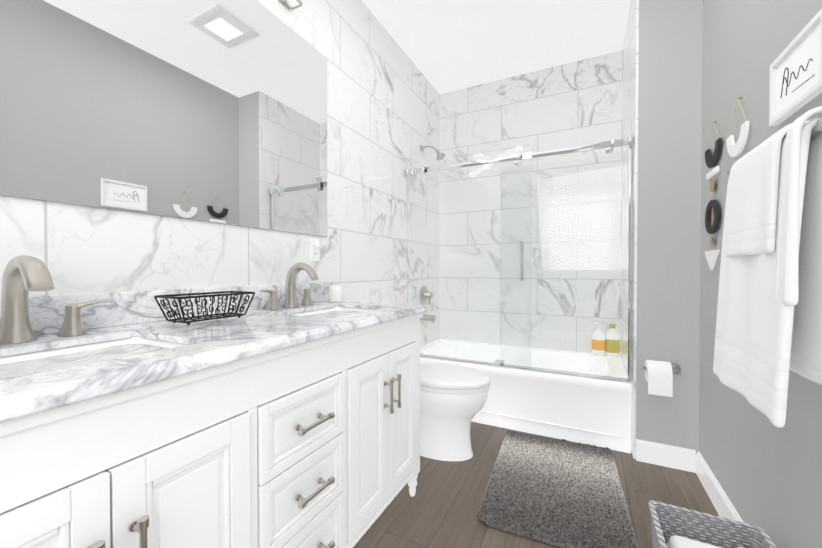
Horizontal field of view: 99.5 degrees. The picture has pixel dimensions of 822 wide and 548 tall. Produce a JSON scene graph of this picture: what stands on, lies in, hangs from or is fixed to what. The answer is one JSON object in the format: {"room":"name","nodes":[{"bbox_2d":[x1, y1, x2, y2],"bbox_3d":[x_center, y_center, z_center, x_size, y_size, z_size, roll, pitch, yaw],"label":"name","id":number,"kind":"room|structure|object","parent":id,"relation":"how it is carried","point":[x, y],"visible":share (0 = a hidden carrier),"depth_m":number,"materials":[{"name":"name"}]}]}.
{"room":"bathroom","nodes":[
{"label":"bathroom","id":0,"kind":"room"},
{"bbox_2d":[44,283,332,334],"bbox_3d":[-0.786,0.101,1.205,0.020,0.099,1.570,0,1,27],"label":"backsplash","id":1,"kind":"structure","parent":0,"relation":"attached to","point":[131,306],"depth_m":1.11,"materials":[{"name":"white stone"}]},
{"bbox_2d":[0,0,439,303],"bbox_3d":[-0.697,-0.327,1.519,0.100,2.740,4.330,0,1,27],"label":"wall tiles","id":2,"kind":"structure","parent":0,"point":[383,110],"depth_m":1.91,"materials":[{"name":"stone"}]},
{"bbox_2d":[0,0,326,236],"bbox_3d":[-0.803,-0.673,1.180,0.006,0.960,1.555,0,1,27],"label":"mirror","id":3,"kind":"object","parent":2,"relation":"attached to","point":[215,111],"visible":1,"depth_m":1.16,"materials":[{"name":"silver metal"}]},
{"bbox_2d":[280,0,301,9],"bbox_3d":[-0.699,-1.419,1.178,0.189,0.358,0.960,0,1,27],"label":"sconce","id":4,"kind":"object","parent":2,"relation":"attached to","point":[294,7],"visible":0.98,"depth_m":1.61,"materials":[{"name":"silver metal"}]},
{"bbox_2d":[309,238,319,260],"bbox_3d":[-0.494,-0.125,1.794,0.015,0.116,0.072,0,1,27],"label":"electrical outlet plate","id":5,"kind":"object","parent":2,"relation":"attached to","point":[314,252],"visible":1,"depth_m":1.79,"materials":[{"name":"white plastic"}]},
{"bbox_2d":[420,145,444,158],"bbox_3d":[0.186,-1.024,2.920,0.212,0.155,0.080,0,1,27],"label":"shower head","id":6,"kind":"object","parent":2,"relation":"attached to","point":[440,155],"visible":0.94,"depth_m":2.90},
{"bbox_2d":[362,0,630,93],"bbox_3d":[0.148,-1.742,1.079,1.990,0.100,4.330,0,1,27],"label":"ceiling","id":7,"kind":"structure","parent":0,"point":[446,46],"depth_m":2.47,"materials":[{"name":"white paint"}]},
{"bbox_2d":[440,50,622,159],"bbox_3d":[0.967,-0.345,3.050,1.500,2.740,0.100,0,1,27],"label":"wall tile","id":8,"kind":"structure","parent":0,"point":[579,102],"depth_m":2.92,"materials":[{"name":"stone"}]},
{"bbox_2d":[353,422,718,547],"bbox_3d":[0.148,1.097,1.111,1.790,0.100,4.130,0,1,27],"label":"floor","id":9,"kind":"structure","parent":0,"point":[440,508],"depth_m":1.59,"materials":[{"name":"brown wood"}]},
{"bbox_2d":[0,311,425,547],"bbox_3d":[-0.525,0.617,1.080,0.602,0.862,1.540,0,1,27],"label":"bathroom vanity","id":10,"kind":"object","parent":9,"relation":"on","point":[287,415],"depth_m":0.76,"materials":[{"name":"white wood"}]},
{"bbox_2d":[0,299,427,414],"bbox_3d":[-0.533,0.169,1.079,0.587,0.032,1.570,0,1,27],"label":"countertop","id":11,"kind":"structure","parent":10,"relation":"on","point":[207,341],"depth_m":0.81,"materials":[{"name":"white stone"}]},
{"bbox_2d":[0,255,115,342],"bbox_3d":[-0.858,0.057,0.773,0.184,0.198,0.350,0,1,27],"label":"faucet","id":12,"kind":"object","parent":11,"relation":"on","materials":[{"name":"silver metal"}]},
{"bbox_2d":[0,335,179,378],"bbox_3d":[-0.705,0.254,0.685,0.350,0.161,0.470,0,1,27],"label":"sink","id":13,"kind":"object","parent":11,"relation":"in","point":[20,362],"depth_m":0.80,"materials":[{"name":"white ceramic"}]},
{"bbox_2d":[154,291,254,324],"bbox_3d":[-0.655,0.107,1.126,0.127,0.087,0.261,0,1,27],"label":"wire basket","id":14,"kind":"object","parent":11,"relation":"on","point":[184,319],"visible":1,"depth_m":1.10,"materials":[{"name":"black metal"}]},
{"bbox_2d":[256,263,323,310],"bbox_3d":[-0.483,0.048,1.520,0.184,0.198,0.350,0,1,27],"label":"faucet","id":15,"kind":"object","parent":11,"relation":"on","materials":[{"name":"silver metal"}]},
{"bbox_2d":[288,307,371,318],"bbox_3d":[-0.319,0.245,1.454,0.350,0.161,0.470,0,1,27],"label":"sink","id":16,"kind":"object","parent":11,"relation":"in","point":[329,311],"depth_m":1.61,"materials":[{"name":"white ceramic"}]},
{"bbox_2d":[329,286,342,301],"bbox_3d":[-0.388,0.103,1.794,0.068,0.082,0.068,0,1,27],"label":"cup","id":17,"kind":"object","parent":11,"relation":"on","point":[335,293],"visible":1,"depth_m":1.76,"materials":[{"name":"white ceramic"}]},
{"bbox_2d":[420,364,490,460],"bbox_3d":[0.089,0.629,2.104,0.781,0.817,0.464,0,1,27],"label":"toilet","id":18,"kind":"object","parent":9,"relation":"on","point":[453,398],"visible":0.38,"depth_m":1.94,"materials":[{"name":"white ceramic"}]},
{"bbox_2d":[420,357,631,452],"bbox_3d":[0.774,0.829,2.678,1.494,0.400,0.757,0,1,27],"label":"bathtub","id":19,"kind":"object","parent":9,"relation":"on","point":[590,411],"visible":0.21,"depth_m":2.19,"materials":[{"name":"white ceramic"}]},
{"bbox_2d":[405,136,632,382],"bbox_3d":[0.621,-0.107,2.364,1.496,1.479,0.092,0,1,27],"label":"shower door","id":20,"kind":"structure","parent":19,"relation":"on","point":[518,258],"depth_m":2.29,"materials":[{"name":"clear glass"}]},
{"bbox_2d":[477,430,638,547],"bbox_3d":[0.717,1.016,1.738,0.642,0.037,0.905,0,1,27],"label":"bath rug","id":21,"kind":"object","parent":9,"relation":"on","point":[562,493],"visible":1,"depth_m":1.59,"materials":[{"name":"grey fabric"}]},
{"bbox_2d":[649,500,776,547],"bbox_3d":[0.884,0.923,0.987,0.303,0.248,0.398,0,1,27],"label":"basket","id":22,"kind":"object","parent":9,"relation":"on","point":[672,526],"visible":1,"depth_m":1.13,"materials":[{"name":"white wicker"}]},
{"bbox_2d":[636,0,702,453],"bbox_3d":[1.589,-0.336,2.280,0.278,2.740,0.920,0,1,27],"label":"wall","id":23,"kind":"structure","parent":0,"point":[669,168],"depth_m":1.86,"materials":[{"name":"grey paint"}]},
{"bbox_2d":[622,0,638,458],"bbox_3d":[1.437,-0.336,2.302,0.012,2.740,0.816,0,1,27],"label":"wall tiles","id":24,"kind":"structure","parent":23,"relation":"attached to","point":[630,68],"depth_m":2.00,"materials":[{"name":"tile"}]},
{"bbox_2d":[642,360,680,396],"bbox_3d":[1.323,0.540,1.831,0.183,0.163,0.138,0,1,27],"label":"toilet paper","id":25,"kind":"object","parent":23,"relation":"attached to","point":[659,377],"visible":0.98,"depth_m":1.79,"materials":[{"name":"white paper"}]},
{"bbox_2d":[699,0,821,547],"bbox_3d":[0.993,-0.318,0.671,0.100,2.740,4.330,0,1,27],"label":"wall","id":26,"kind":"structure","parent":0,"point":[766,472],"depth_m":1.27,"materials":[{"name":"grey paint"}]},
{"bbox_2d":[704,121,721,269],"bbox_3d":[1.395,-0.360,1.605,0.017,0.683,0.200,0,1,27],"label":"wall art","id":27,"kind":"object","parent":26,"relation":"attached to","point":[711,255],"visible":1,"depth_m":1.59,"materials":[{"name":"black ceramic"}]},
{"bbox_2d":[692,449,743,522],"bbox_3d":[0.758,0.999,0.346,0.014,0.115,3.310,0,1,27],"label":"baseboard","id":28,"kind":"structure","parent":26,"relation":"attached to","point":[719,499],"depth_m":1.57,"materials":[{"name":"white wood"}]},
{"bbox_2d":[726,97,749,173],"bbox_3d":[1.265,-0.355,1.345,0.017,0.650,0.196,0,1,27],"label":"wall art","id":29,"kind":"object","parent":26,"relation":"attached to","point":[734,149],"visible":0.35,"depth_m":1.33,"materials":[{"name":"white ceramic"}]},
{"bbox_2d":[713,106,821,427],"bbox_3d":[1.000,-0.010,0.971,0.151,0.716,0.599,0,1,27],"label":"towel","id":30,"kind":"object","parent":26,"relation":"attached to","point":[768,335],"visible":1,"depth_m":0.84,"materials":[{"name":"white fabric"}]},
{"bbox_2d":[769,8,821,125],"bbox_3d":[1.070,-0.556,0.960,0.022,0.190,0.280,0,1,27],"label":"picture frame","id":31,"kind":"object","parent":26,"relation":"attached to","point":[795,85],"visible":1,"depth_m":0.96,"materials":[{"name":"white"}]}
]}

